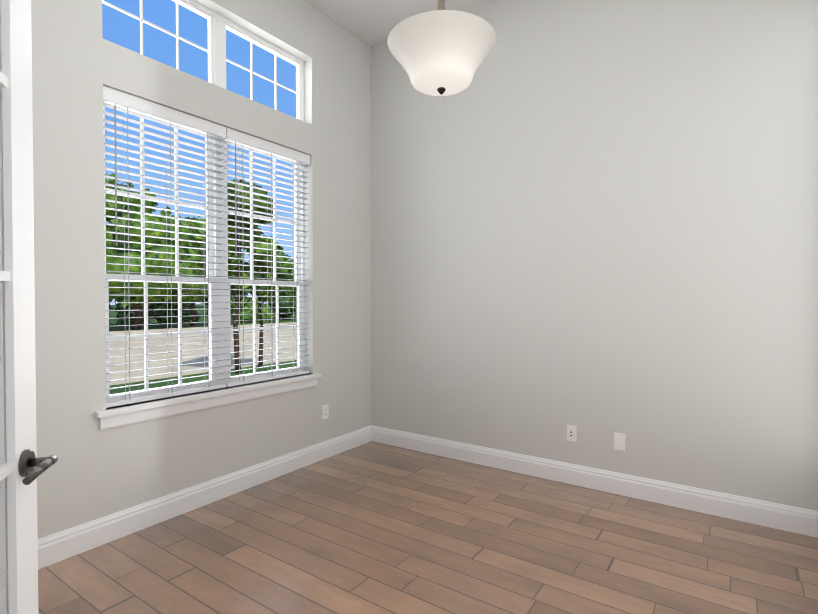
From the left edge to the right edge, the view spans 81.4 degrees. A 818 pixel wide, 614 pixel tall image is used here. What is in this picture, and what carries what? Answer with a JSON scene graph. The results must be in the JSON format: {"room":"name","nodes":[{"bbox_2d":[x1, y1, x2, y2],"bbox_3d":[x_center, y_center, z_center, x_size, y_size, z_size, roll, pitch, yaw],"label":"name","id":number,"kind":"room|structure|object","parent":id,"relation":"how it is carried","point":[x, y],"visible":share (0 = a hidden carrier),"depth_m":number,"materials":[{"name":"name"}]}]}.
{"room":"empty room","nodes":[
{"label":"empty room","id":0,"kind":"room"},
{"bbox_2d":[31,0,370,538],"bbox_3d":[-1.909,-0.548,2.324,0.160,3.660,5.560,1,1,35],"label":"wall","id":1,"kind":"structure","parent":0,"point":[93,472],"depth_m":2.87,"materials":[{"name":"white paint"}]},
{"bbox_2d":[102,0,303,120],"bbox_3d":[-1.310,-1.717,3.247,0.058,0.530,1.530,1,1,35],"label":"window","id":2,"kind":"structure","parent":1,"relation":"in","point":[218,25],"depth_m":3.24,"materials":[{"name":"white plastic"}]},
{"bbox_2d":[38,425,371,569],"bbox_3d":[-1.359,1.201,2.991,0.017,0.142,3.560,1,1,35],"label":"baseboard","id":3,"kind":"structure","parent":1,"relation":"attached to","point":[66,544],"depth_m":2.91,"materials":[{"name":"white paint"}]},
{"bbox_2d":[95,106,321,430],"bbox_3d":[-1.254,-0.280,3.231,0.192,1.863,1.640,1,1,35],"label":"window","id":4,"kind":"structure","parent":1,"relation":"in","point":[222,314],"depth_m":3.22,"materials":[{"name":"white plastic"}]},
{"bbox_2d":[103,86,225,407],"bbox_3d":[-1.462,-0.327,2.910,0.070,1.753,0.755,1,1,35],"label":"window blind","id":5,"kind":"object","parent":4,"relation":"attached to","point":[117,100],"visible":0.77,"depth_m":2.86,"materials":[{"name":"grey plastic"}]},
{"bbox_2d":[222,128,309,386],"bbox_3d":[-1.029,-0.337,3.538,0.070,1.753,0.755,1,1,35],"label":"window blind","id":6,"kind":"object","parent":4,"relation":"attached to","point":[235,138],"visible":0.94,"depth_m":3.50,"materials":[{"name":"grey plastic"}]},
{"bbox_2d":[322,404,328,419],"bbox_3d":[-0.694,0.873,3.958,0.008,0.114,0.070,1,1,35],"label":"outlet","id":7,"kind":"object","parent":1,"relation":"attached to","point":[325,411],"visible":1,"depth_m":3.95,"materials":[{"name":"white plastic"}]},
{"bbox_2d":[303,0,489,46],"bbox_3d":[-0.468,-2.437,1.301,3.660,0.150,5.560,1,1,35],"label":"ceiling","id":8,"kind":"structure","parent":0,"point":[370,23],"depth_m":3.87,"materials":[{"name":"white paint"}]},
{"bbox_2d":[387,0,495,95],"bbox_3d":[0.133,-1.623,1.946,0.444,1.499,0.444,1,1,35],"label":"pendant light","id":9,"kind":"object","parent":8,"relation":"hanging from","point":[441,51],"visible":1,"depth_m":1.83,"materials":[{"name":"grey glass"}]},
{"bbox_2d":[38,441,817,613],"bbox_3d":[-0.468,1.357,1.359,3.660,0.120,5.560,1,1,35],"label":"floor","id":10,"kind":"structure","parent":0,"point":[371,527],"depth_m":2.46,"materials":[{"name":"brown wood"}]},
{"bbox_2d":[371,0,817,510],"bbox_3d":[1.065,-0.566,3.552,3.340,3.660,0.160,1,1,35],"label":"wall","id":11,"kind":"structure","parent":0,"point":[595,222],"depth_m":3.23,"materials":[{"name":"white paint"}]},
{"bbox_2d":[566,425,576,441],"bbox_3d":[1.162,0.906,3.405,0.070,0.114,0.009,1,1,35],"label":"outlet","id":12,"kind":"object","parent":11,"relation":"attached to","point":[571,431],"visible":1,"depth_m":3.40,"materials":[{"name":"white plastic"}]},
{"bbox_2d":[371,425,817,537],"bbox_3d":[1.014,1.194,3.506,3.306,0.142,0.017,1,1,35],"label":"baseboard","id":13,"kind":"structure","parent":11,"relation":"attached to","point":[798,520],"depth_m":3.20,"materials":[{"name":"white paint"}]},
{"bbox_2d":[614,432,624,450],"bbox_3d":[1.427,0.912,3.222,0.070,0.114,0.010,1,1,35],"label":"wall plate","id":14,"kind":"object","parent":11,"relation":"attached to","point":[619,441],"visible":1,"depth_m":3.22,"materials":[{"name":"white plastic"}]},
{"bbox_3d":[-0.231,0.052,0.042,1.398,2.530,0.015,1,1,35],"label":"door frame","id":15,"kind":"structure","parent":0,"visible":0},
{"bbox_2d":[0,0,57,613],"bbox_3d":[-0.817,0.083,0.805,0.169,2.436,0.766,0,1,-19],"label":"french door","id":16,"kind":"structure","parent":15,"relation":"attached to","point":[23,467],"depth_m":1.09,"materials":[{"name":"white paint"}]},
{"label":"outside","id":17,"kind":"structure","parent":0,"visible":0},
{"bbox_2d":[109,304,296,393],"bbox_3d":[-32.167,1.063,46.404,220.000,0.200,280.000,1,1,35],"label":"lawn","id":18,"kind":"structure","parent":17,"point":[112,322],"depth_m":12.26,"materials":[{"name":"green plant"}]},
{"bbox_2d":[115,300,159,326],"bbox_3d":[-17.203,0.045,30.053,3.417,2.934,3.390,1,1,35],"label":"bush","id":19,"kind":"object","parent":18,"relation":"on","point":[123,316],"depth_m":28.82,"materials":[{"name":"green plant"}]},
{"bbox_2d":[105,173,206,329],"bbox_3d":[-14.992,-3.031,26.757,6.744,8.639,7.047,1,1,35],"label":"tree","id":20,"kind":"object","parent":18,"relation":"on","point":[137,323],"depth_m":25.12,"materials":[{"name":"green plant"}]},
{"bbox_2d":[153,299,200,323],"bbox_3d":[-16.772,0.356,34.126,2.803,2.783,3.646,1,1,35],"label":"bush","id":21,"kind":"object","parent":18,"relation":"on","point":[161,318],"depth_m":33.33,"materials":[{"name":"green plant"}]},
{"bbox_2d":[160,216,244,325],"bbox_3d":[-13.431,-2.312,30.636,4.955,7.078,5.398,1,1,35],"label":"tree","id":22,"kind":"object","parent":18,"relation":"on","point":[199,291],"depth_m":29.70,"materials":[{"name":"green plant"}]},
{"bbox_2d":[109,322,296,385],"bbox_3d":[-3.850,1.250,26.872,16.800,0.020,280.000,1,1,35],"label":"road","id":23,"kind":"structure","parent":18,"relation":"on","point":[153,341],"depth_m":15.16,"materials":[{"name":"concrete"}]},
{"bbox_2d":[199,277,236,314],"bbox_3d":[-21.601,-3.282,51.158,6.356,8.436,7.576,1,1,35],"label":"tree","id":24,"kind":"object","parent":18,"relation":"on","point":[231,296],"depth_m":50.74,"materials":[{"name":"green plant"}]},
{"bbox_2d":[190,179,283,373],"bbox_3d":[-3.843,-0.681,10.681,2.021,4.388,1.678,1,1,35],"label":"tree","id":25,"kind":"object","parent":18,"relation":"on","point":[249,288],"depth_m":10.51,"materials":[{"name":"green plant"}]},
{"bbox_2d":[230,295,275,322],"bbox_3d":[-12.083,0.405,35.846,4.026,3.047,3.244,1,1,35],"label":"bush","id":26,"kind":"object","parent":18,"relation":"on","point":[248,306],"depth_m":35.04,"materials":[{"name":"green plant"}]},
{"bbox_2d":[228,210,282,366],"bbox_3d":[-3.764,-0.551,11.466,1.342,4.095,1.313,1,1,35],"label":"tree","id":27,"kind":"object","parent":18,"relation":"on","point":[257,269],"depth_m":11.48,"materials":[{"name":"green plant"}]},
{"bbox_2d":[248,253,294,309],"bbox_3d":[-17.219,-3.391,61.602,6.776,8.339,7.228,1,1,35],"label":"tree","id":28,"kind":"object","parent":18,"relation":"on","point":[282,270],"depth_m":60.48,"materials":[{"name":"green plant"}]},
{"bbox_2d":[268,291,295,319],"bbox_3d":[-10.145,0.259,39.280,3.376,3.212,3.813,1,1,35],"label":"bush","id":29,"kind":"object","parent":18,"relation":"on","point":[288,302],"depth_m":38.35,"materials":[{"name":"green plant"}]},
{"bbox_2d":[288,264,295,295],"bbox_3d":[-29.235,-5.679,122.125,13.436,11.108,11.405,1,1,35],"label":"tree","id":30,"kind":"object","parent":18,"relation":"on","point":[294,290],"depth_m":120.09,"materials":[{"name":"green plant"}]}
]}

